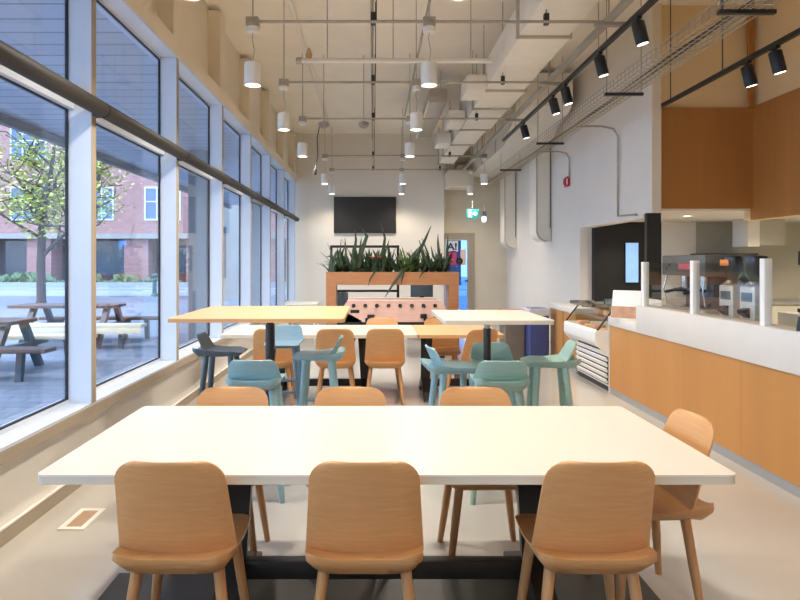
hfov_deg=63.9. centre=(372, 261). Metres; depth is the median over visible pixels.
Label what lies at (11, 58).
roller shade
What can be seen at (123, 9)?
trim
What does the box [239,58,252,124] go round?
trim
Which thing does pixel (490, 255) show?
wall
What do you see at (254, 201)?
window
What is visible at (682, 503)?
dining chair
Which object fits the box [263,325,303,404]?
bar stool
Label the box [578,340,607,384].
grille
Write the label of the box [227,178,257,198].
roller shade
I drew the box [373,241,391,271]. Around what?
snake plant
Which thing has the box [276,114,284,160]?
trim
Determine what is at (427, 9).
ceiling pipe
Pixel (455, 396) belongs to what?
dining chair
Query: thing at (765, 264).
posts
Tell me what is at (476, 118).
conduit
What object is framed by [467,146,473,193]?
pendant light
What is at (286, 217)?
window
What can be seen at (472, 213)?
exit sign
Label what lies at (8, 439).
sill
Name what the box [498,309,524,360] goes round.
waste bin
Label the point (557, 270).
wall
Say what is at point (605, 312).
snacks
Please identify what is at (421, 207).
wall
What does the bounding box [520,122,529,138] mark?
track spotlight
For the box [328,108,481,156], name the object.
conduit
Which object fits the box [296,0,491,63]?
pipe
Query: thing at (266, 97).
trim
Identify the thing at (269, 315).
table
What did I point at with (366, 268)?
snake plant
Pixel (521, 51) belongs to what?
air duct
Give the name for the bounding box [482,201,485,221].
pendant light
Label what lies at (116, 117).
roller shade
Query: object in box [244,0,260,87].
pendant light
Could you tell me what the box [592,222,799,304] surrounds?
wall
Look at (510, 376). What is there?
bar stool
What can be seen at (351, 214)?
television
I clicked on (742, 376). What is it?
service counter
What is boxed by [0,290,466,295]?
road
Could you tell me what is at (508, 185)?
wall panel
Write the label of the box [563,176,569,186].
fire alarm
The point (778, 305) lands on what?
countertop
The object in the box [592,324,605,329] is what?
snacks
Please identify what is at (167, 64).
trim
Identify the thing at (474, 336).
dining chair
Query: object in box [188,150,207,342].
column
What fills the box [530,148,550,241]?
wall panel
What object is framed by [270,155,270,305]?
trim
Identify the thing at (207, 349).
bar stool
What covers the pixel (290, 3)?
ceiling pipe
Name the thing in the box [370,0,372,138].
ceiling pipe
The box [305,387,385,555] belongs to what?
dining chair
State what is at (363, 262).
snake plant
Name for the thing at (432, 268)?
snake plant
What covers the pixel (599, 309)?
snacks
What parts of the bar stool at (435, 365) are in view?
leg, backrest, leg, seat, leg, leg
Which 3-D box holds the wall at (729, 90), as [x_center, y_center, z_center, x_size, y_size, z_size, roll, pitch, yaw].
[4.020,-1.875,7.850,1.100,2.470,0.200,0,0,0]
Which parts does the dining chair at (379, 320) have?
backrest, leg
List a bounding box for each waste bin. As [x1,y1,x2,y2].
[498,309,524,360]
[521,306,550,355]
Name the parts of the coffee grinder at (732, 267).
spout, control panel, hopper lid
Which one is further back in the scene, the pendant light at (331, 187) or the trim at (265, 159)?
the pendant light at (331, 187)
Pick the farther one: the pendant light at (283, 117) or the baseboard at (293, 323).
the baseboard at (293, 323)
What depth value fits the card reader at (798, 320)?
4.07 m
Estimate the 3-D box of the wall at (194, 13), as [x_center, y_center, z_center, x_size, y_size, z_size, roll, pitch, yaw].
[-2.050,-2.610,5.750,0.100,1.000,19.500,0,0,0]
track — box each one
[502,0,658,141]
[661,0,799,106]
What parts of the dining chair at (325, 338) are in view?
leg, leg, seat, backrest, leg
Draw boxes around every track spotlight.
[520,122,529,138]
[549,95,560,114]
[560,84,572,104]
[594,52,608,77]
[631,16,649,46]
[741,60,757,87]
[768,45,786,74]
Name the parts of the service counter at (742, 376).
panel, panel, panel, kick plate, panel, panel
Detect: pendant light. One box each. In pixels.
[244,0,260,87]
[278,1,289,130]
[298,53,307,157]
[321,154,328,184]
[329,168,334,193]
[398,127,404,193]
[399,154,405,184]
[405,54,414,157]
[410,1,422,130]
[421,0,437,87]
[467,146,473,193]
[480,154,487,184]
[482,201,485,221]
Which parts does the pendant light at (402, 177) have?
lamp shade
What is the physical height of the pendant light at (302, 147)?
1.540 m
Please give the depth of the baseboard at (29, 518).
3.79 m
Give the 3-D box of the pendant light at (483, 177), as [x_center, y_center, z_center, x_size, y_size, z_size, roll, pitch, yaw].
[2.240,-2.340,12.900,0.150,1.540,0.150,0,0,0]
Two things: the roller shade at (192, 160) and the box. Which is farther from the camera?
the box
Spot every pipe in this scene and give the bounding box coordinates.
[287,0,332,135]
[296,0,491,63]
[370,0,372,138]
[404,0,430,115]
[553,0,659,94]
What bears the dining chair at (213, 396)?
on the floor
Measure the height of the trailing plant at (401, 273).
0.556 m
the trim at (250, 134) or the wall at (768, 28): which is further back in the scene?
the trim at (250, 134)
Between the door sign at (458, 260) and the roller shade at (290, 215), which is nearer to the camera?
the roller shade at (290, 215)
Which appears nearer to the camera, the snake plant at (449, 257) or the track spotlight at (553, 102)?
the track spotlight at (553, 102)
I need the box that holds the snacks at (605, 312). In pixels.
[603,310,610,315]
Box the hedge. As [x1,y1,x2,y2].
[0,271,285,281]
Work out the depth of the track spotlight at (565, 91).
7.37 m
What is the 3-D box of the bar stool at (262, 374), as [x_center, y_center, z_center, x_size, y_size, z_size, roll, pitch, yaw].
[-0.745,1.049,4.124,0.401,0.888,0.412,0,0,0]
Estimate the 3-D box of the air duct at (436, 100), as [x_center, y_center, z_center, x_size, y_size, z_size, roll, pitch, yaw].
[1.010,-2.790,11.400,0.300,0.640,2.800,0,0,0]
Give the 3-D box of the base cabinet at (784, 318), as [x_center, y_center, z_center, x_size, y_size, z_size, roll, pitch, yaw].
[5.100,0.680,7.350,0.600,1.620,0.500,0,0,0]
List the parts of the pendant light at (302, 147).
hanger rod, lamp shade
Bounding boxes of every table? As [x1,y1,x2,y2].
[0,317,97,381]
[7,303,157,348]
[38,406,735,599]
[167,306,349,405]
[220,325,417,389]
[285,301,319,345]
[344,297,445,357]
[412,325,503,402]
[432,310,553,360]
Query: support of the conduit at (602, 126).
attached to the wall at (557, 270)
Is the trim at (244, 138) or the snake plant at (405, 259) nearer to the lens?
the trim at (244, 138)
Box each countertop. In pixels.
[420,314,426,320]
[605,299,799,323]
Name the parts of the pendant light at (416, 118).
lamp shade, hanger rod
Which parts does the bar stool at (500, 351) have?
backrest, seat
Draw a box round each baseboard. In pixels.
[0,323,290,547]
[293,323,325,323]
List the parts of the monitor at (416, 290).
panel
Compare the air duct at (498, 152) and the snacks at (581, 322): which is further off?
the air duct at (498, 152)
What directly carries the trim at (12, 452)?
on the wall at (20, 489)
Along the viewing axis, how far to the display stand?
6.91 m
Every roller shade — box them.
[0,40,109,116]
[95,104,188,160]
[183,151,230,183]
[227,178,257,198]
[255,193,275,208]
[274,204,288,215]
[287,212,298,221]
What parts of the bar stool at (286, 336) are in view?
seat, backrest, leg, leg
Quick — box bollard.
[151,273,157,296]
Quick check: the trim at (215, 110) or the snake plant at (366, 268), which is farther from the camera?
the snake plant at (366, 268)
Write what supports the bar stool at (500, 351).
on the floor
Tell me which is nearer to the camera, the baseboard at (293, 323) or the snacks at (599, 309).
the snacks at (599, 309)
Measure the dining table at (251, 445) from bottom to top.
0.730 m
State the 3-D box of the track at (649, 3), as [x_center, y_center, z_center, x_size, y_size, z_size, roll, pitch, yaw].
[2.220,-2.580,6.800,0.040,1.060,8.200,0,0,0]
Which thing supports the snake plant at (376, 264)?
on the divider
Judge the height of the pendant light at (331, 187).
1.540 m
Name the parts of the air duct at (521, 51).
hanger rod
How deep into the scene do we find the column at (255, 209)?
19.30 m
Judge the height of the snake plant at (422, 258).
0.486 m
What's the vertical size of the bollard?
1.080 m
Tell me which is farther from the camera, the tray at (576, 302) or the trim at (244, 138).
the trim at (244, 138)
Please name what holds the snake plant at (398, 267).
in the divider
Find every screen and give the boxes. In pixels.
[624,242,638,282]
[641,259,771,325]
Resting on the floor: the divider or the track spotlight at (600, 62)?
the divider
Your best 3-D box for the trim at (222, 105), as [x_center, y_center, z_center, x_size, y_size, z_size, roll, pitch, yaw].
[-1.852,-0.500,7.888,0.004,2.860,0.066,0,0,0]
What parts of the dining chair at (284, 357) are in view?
backrest, seat, leg, leg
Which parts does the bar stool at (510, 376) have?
leg, seat, backrest, leg, leg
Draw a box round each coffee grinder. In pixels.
[716,255,743,317]
[737,255,767,321]
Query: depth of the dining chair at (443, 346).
7.77 m
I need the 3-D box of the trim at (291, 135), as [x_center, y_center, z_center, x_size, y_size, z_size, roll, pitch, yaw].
[-1.925,-2.580,15.178,0.150,0.940,0.270,0,0,0]
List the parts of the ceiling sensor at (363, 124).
stem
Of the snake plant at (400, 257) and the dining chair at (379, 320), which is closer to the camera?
the dining chair at (379, 320)
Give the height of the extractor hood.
0.410 m
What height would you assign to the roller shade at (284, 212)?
0.104 m
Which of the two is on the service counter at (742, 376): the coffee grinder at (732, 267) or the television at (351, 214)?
the coffee grinder at (732, 267)
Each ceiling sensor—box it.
[313,55,328,174]
[358,55,368,128]
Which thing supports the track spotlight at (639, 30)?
attached to the track at (649, 3)
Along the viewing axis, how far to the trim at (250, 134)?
9.68 m
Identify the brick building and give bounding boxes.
[0,125,460,284]
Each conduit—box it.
[259,0,604,25]
[288,2,545,84]
[306,54,510,120]
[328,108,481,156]
[334,166,467,170]
[546,151,569,177]
[576,125,636,216]
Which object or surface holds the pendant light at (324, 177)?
hanging from the ceiling at (345, 40)
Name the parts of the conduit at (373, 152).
hanger rod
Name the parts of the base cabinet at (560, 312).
kick plate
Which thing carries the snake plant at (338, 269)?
on the divider
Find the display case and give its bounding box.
[564,299,665,390]
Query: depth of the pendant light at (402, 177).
12.85 m
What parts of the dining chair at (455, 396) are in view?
leg, leg, backrest, seat, leg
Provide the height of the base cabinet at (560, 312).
0.875 m
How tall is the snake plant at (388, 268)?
0.520 m
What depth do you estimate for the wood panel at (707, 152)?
7.70 m
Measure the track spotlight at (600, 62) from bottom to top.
0.232 m
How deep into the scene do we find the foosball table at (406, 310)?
9.90 m
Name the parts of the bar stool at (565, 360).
leg, leg, seat, leg, leg, backrest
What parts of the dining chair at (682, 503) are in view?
leg, leg, seat, backrest, leg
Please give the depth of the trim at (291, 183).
15.14 m
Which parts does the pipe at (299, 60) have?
hanger rod, hanger rod, hanger rod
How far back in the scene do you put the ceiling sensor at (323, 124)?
9.61 m
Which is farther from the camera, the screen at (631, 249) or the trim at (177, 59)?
the screen at (631, 249)
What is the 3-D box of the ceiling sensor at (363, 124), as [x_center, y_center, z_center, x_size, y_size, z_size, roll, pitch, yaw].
[-0.140,-2.560,9.620,0.160,1.100,0.160,0,0,0]
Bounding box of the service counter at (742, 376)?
[608,305,799,497]
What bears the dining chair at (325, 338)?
on the floor
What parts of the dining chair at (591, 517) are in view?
leg, leg, seat, backrest, leg, leg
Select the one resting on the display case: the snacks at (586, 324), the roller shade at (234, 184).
the snacks at (586, 324)
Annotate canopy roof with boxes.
[0,0,285,204]
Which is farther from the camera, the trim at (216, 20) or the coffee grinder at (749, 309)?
the trim at (216, 20)
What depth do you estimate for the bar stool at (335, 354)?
5.09 m
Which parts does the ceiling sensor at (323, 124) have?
stem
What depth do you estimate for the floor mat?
2.91 m
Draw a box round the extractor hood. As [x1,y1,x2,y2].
[732,219,784,246]
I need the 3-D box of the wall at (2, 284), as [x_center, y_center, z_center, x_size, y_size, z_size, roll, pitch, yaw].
[-21.000,1.420,39.550,48.000,0.300,0.700,0,0,0]
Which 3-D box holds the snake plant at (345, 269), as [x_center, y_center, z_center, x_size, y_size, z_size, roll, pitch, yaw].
[-0.438,-0.006,11.257,0.414,0.414,0.489,0,0,-39]
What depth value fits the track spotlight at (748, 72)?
5.85 m
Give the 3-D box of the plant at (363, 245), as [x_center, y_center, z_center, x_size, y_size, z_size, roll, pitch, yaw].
[-0.290,-0.284,11.102,1.050,0.797,0.145,0,0,-4]
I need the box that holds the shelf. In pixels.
[690,253,758,254]
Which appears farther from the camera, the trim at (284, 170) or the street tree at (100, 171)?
the street tree at (100, 171)
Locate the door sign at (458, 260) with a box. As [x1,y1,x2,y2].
[456,258,462,263]
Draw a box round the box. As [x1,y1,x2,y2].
[337,292,347,324]
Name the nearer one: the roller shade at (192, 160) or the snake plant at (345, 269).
the roller shade at (192, 160)
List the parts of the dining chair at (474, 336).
leg, backrest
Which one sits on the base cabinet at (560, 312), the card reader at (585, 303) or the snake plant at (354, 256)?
the card reader at (585, 303)
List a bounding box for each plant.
[317,249,343,271]
[320,245,345,271]
[327,224,385,268]
[341,237,363,271]
[342,253,350,271]
[348,250,365,271]
[362,248,382,271]
[362,249,379,271]
[368,267,426,296]
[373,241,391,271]
[383,245,403,271]
[389,252,408,271]
[395,249,416,271]
[398,248,423,271]
[405,226,451,268]
[405,251,423,271]
[413,251,428,271]
[423,248,441,271]
[433,250,454,271]
[442,248,458,271]
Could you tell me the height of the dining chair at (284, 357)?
0.809 m
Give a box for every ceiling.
[205,0,760,133]
[634,209,799,221]
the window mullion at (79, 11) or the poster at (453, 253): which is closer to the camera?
the window mullion at (79, 11)
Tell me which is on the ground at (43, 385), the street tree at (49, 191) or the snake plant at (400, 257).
the street tree at (49, 191)
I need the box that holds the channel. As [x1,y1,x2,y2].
[462,0,634,170]
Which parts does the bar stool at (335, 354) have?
leg, leg, seat, leg, leg, backrest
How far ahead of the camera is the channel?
7.03 m
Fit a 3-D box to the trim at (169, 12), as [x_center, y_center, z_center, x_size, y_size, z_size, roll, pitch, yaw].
[-1.925,-2.580,6.068,0.150,0.940,0.270,0,0,0]
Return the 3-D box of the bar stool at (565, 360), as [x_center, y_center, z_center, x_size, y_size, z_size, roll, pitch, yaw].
[1.346,1.049,4.879,0.412,0.888,0.401,0,0,6]
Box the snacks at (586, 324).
[584,323,593,327]
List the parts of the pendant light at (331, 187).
lamp shade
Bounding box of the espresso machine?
[662,255,748,314]
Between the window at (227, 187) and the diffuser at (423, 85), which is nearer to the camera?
the diffuser at (423, 85)
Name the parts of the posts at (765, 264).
post, post, post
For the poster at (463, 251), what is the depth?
16.08 m
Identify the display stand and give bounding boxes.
[611,290,640,319]
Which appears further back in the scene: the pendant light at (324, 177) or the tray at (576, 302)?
the pendant light at (324, 177)
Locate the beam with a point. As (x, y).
(140, 6)
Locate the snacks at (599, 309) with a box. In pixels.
[596,306,608,313]
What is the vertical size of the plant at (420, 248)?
0.748 m
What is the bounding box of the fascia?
[0,112,231,208]
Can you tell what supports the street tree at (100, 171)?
on the ground at (43, 385)
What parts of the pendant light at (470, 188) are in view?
lamp shade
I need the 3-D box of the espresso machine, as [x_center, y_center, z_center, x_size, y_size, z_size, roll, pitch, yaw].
[3.093,0.263,6.050,0.494,0.655,0.840,0,0,0]
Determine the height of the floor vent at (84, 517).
0.008 m
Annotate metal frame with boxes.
[330,245,398,296]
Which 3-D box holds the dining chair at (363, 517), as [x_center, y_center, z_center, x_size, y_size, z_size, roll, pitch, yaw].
[-0.030,1.088,2.428,0.428,0.809,0.504,0,0,0]
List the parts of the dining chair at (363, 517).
leg, seat, backrest, leg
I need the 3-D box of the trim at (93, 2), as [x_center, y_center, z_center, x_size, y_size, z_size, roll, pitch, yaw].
[-1.852,-0.500,4.244,0.004,2.860,0.066,0,0,0]
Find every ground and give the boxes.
[0,296,285,425]
[459,296,466,309]
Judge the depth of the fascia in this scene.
10.82 m
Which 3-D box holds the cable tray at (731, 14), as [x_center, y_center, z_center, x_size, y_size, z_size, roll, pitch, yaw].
[2.685,-2.445,8.750,0.410,1.330,12.308,0,0,0]
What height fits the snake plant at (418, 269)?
0.422 m
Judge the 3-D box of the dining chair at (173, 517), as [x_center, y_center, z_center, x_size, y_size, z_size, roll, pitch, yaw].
[-0.705,1.088,2.428,0.428,0.809,0.504,0,0,0]
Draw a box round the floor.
[0,324,799,599]
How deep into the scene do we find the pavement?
37.92 m
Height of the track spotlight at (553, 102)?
0.232 m
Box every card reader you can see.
[582,300,595,306]
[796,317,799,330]
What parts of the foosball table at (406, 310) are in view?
leg, rail, rail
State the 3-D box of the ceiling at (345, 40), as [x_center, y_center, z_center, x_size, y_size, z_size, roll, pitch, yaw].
[3.350,-3.210,6.075,11.300,0.200,20.150,0,0,0]
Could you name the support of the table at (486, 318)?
on the floor
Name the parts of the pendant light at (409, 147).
hanger rod, lamp shade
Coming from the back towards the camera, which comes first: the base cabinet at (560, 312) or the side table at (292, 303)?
the side table at (292, 303)
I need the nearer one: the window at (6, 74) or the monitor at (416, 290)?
the window at (6, 74)
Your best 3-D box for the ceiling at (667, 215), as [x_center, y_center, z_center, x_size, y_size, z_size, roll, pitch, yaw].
[6.235,-0.680,3.150,5.530,0.120,14.300,0,0,0]
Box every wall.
[0,282,285,287]
[0,323,286,527]
[144,0,288,163]
[286,134,443,305]
[444,148,506,309]
[507,9,650,335]
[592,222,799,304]
[661,5,746,106]
[744,0,799,220]
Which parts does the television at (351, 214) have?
casing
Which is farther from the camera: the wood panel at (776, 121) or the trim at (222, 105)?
the trim at (222, 105)
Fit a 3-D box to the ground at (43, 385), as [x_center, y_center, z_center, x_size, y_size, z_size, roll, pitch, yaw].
[-38.530,1.640,5.000,72.940,0.100,50.000,0,0,0]
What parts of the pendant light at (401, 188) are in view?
lamp shade, hanger rod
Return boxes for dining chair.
[112,461,250,599]
[196,387,269,555]
[253,329,296,405]
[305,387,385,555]
[306,461,423,599]
[315,329,355,395]
[365,329,404,405]
[366,317,399,389]
[424,317,460,386]
[437,387,516,555]
[444,329,497,389]
[515,461,656,599]
[584,409,714,599]
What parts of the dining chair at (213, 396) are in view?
backrest, leg, leg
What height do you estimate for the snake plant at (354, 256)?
0.638 m
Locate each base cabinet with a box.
[549,303,611,373]
[778,251,799,326]
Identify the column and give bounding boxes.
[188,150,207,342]
[251,191,259,305]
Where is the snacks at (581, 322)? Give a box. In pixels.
[577,320,589,325]
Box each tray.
[488,0,781,183]
[570,300,603,304]
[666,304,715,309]
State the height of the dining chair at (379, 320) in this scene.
0.809 m
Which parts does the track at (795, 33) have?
hanger rod, hanger rod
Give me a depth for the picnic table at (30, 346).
9.08 m
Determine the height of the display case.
1.050 m
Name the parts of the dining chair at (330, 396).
backrest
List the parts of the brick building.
pane, pane, pane, pane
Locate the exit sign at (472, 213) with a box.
[466,201,478,218]
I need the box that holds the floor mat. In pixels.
[97,573,659,599]
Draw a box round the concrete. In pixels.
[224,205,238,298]
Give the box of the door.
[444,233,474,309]
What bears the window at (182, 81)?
in the wall at (20, 489)
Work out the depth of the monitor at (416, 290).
12.58 m
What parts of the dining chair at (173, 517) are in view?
leg, leg, backrest, seat, leg, leg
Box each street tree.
[0,129,104,302]
[0,151,143,234]
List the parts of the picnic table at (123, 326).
leg, leg, leg, leg, leg, leg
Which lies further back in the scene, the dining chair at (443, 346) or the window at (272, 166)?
the window at (272, 166)
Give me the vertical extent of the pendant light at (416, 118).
1.540 m
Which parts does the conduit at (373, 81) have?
hanger rod, hanger rod, hanger rod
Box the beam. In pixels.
[126,0,296,180]
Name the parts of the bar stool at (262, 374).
backrest, seat, leg, leg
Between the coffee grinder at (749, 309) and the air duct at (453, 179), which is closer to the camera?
the coffee grinder at (749, 309)
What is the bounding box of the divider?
[326,272,458,346]
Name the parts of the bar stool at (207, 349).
leg, backrest, leg, seat, leg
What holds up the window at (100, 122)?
in the wall at (20, 489)
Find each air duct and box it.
[416,71,446,138]
[435,0,598,164]
[444,157,472,189]
[469,73,572,176]
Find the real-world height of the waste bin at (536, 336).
0.826 m
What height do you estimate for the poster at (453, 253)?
0.310 m
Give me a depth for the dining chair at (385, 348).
6.62 m
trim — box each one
[0,305,291,465]
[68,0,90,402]
[91,0,95,402]
[96,0,296,181]
[157,0,181,43]
[160,57,175,360]
[176,57,178,360]
[208,10,224,92]
[210,105,221,337]
[222,105,223,332]
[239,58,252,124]
[240,134,249,323]
[250,134,250,323]
[261,91,271,145]
[261,155,269,305]
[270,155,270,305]
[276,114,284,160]
[277,169,283,305]
[284,170,284,305]
[288,132,295,173]
[288,180,294,300]
[651,3,660,212]
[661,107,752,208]
[747,2,754,106]
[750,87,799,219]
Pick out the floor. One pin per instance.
(748, 548)
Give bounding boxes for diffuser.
[246,84,259,86]
[422,84,435,86]
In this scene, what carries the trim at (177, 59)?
attached to the wall at (20, 489)
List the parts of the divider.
post, post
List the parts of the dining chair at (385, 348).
leg, seat, backrest, leg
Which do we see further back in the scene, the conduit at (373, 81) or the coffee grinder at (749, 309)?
the conduit at (373, 81)
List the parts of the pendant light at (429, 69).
lamp shade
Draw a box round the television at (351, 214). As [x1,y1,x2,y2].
[334,197,395,232]
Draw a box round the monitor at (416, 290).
[407,285,432,338]
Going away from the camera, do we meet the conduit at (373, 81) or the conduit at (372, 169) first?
the conduit at (373, 81)
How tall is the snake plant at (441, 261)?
0.428 m
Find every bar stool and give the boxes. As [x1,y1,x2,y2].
[192,332,247,396]
[226,360,289,503]
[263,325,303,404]
[293,335,345,405]
[421,344,477,405]
[470,342,514,396]
[470,360,529,504]
[520,340,580,405]
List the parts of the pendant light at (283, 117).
hanger rod, lamp shade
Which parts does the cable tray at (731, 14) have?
hanger rod, hanger rod, hanger rod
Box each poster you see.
[446,241,457,251]
[449,252,456,264]
[461,249,465,264]
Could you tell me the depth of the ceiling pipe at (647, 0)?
7.71 m
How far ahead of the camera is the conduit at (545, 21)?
5.69 m
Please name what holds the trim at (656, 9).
attached to the wall at (557, 270)
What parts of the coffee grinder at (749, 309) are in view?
spout, control panel, hopper lid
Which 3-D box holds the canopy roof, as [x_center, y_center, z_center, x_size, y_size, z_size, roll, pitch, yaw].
[-3.680,-2.295,8.000,3.240,0.330,32.000,0,0,0]
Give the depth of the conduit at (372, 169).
14.79 m
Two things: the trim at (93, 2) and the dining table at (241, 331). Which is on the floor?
the dining table at (241, 331)
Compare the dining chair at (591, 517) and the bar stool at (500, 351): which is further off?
the bar stool at (500, 351)
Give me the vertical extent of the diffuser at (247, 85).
0.004 m
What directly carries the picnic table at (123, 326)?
on the ground at (43, 385)
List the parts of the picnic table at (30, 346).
leg, leg, leg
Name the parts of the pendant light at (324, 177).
lamp shade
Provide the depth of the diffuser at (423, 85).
5.71 m
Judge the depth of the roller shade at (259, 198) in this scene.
10.54 m
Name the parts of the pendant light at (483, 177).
lamp shade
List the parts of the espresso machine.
label plate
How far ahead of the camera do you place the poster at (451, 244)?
16.08 m
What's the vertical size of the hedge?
1.222 m
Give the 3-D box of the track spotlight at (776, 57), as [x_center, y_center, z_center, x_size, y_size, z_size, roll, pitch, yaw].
[3.464,-1.724,5.480,0.148,0.232,0.108,0,0,0]
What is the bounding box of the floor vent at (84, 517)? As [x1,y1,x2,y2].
[57,508,105,530]
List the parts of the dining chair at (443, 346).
backrest, seat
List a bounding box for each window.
[0,0,73,434]
[96,0,164,390]
[157,60,212,351]
[207,107,242,330]
[238,136,263,305]
[259,156,278,305]
[275,170,289,302]
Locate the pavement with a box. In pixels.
[0,276,466,289]
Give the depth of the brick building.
42.00 m
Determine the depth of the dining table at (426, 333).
7.17 m
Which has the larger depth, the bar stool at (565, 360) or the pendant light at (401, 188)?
the pendant light at (401, 188)
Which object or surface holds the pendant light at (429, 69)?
hanging from the ceiling at (345, 40)
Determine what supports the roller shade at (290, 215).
attached to the wall at (20, 489)
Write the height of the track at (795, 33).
1.270 m
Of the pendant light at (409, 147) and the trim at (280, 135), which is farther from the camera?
the trim at (280, 135)
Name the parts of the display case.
edge trim, sill, panel, panel, edge trim, panel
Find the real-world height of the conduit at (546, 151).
0.463 m
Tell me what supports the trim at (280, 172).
attached to the wall at (20, 489)
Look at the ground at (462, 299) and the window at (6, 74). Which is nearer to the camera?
the window at (6, 74)
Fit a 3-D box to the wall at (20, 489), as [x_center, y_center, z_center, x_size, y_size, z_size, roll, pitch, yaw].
[-2.000,1.250,5.750,0.100,0.480,19.500,0,0,0]
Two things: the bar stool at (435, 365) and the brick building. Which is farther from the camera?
the brick building
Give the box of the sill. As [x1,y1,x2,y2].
[0,300,295,451]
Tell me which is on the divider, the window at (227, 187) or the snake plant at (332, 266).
the snake plant at (332, 266)
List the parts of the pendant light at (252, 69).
lamp shade, hanger rod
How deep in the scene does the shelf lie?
9.63 m
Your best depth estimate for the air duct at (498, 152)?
11.34 m

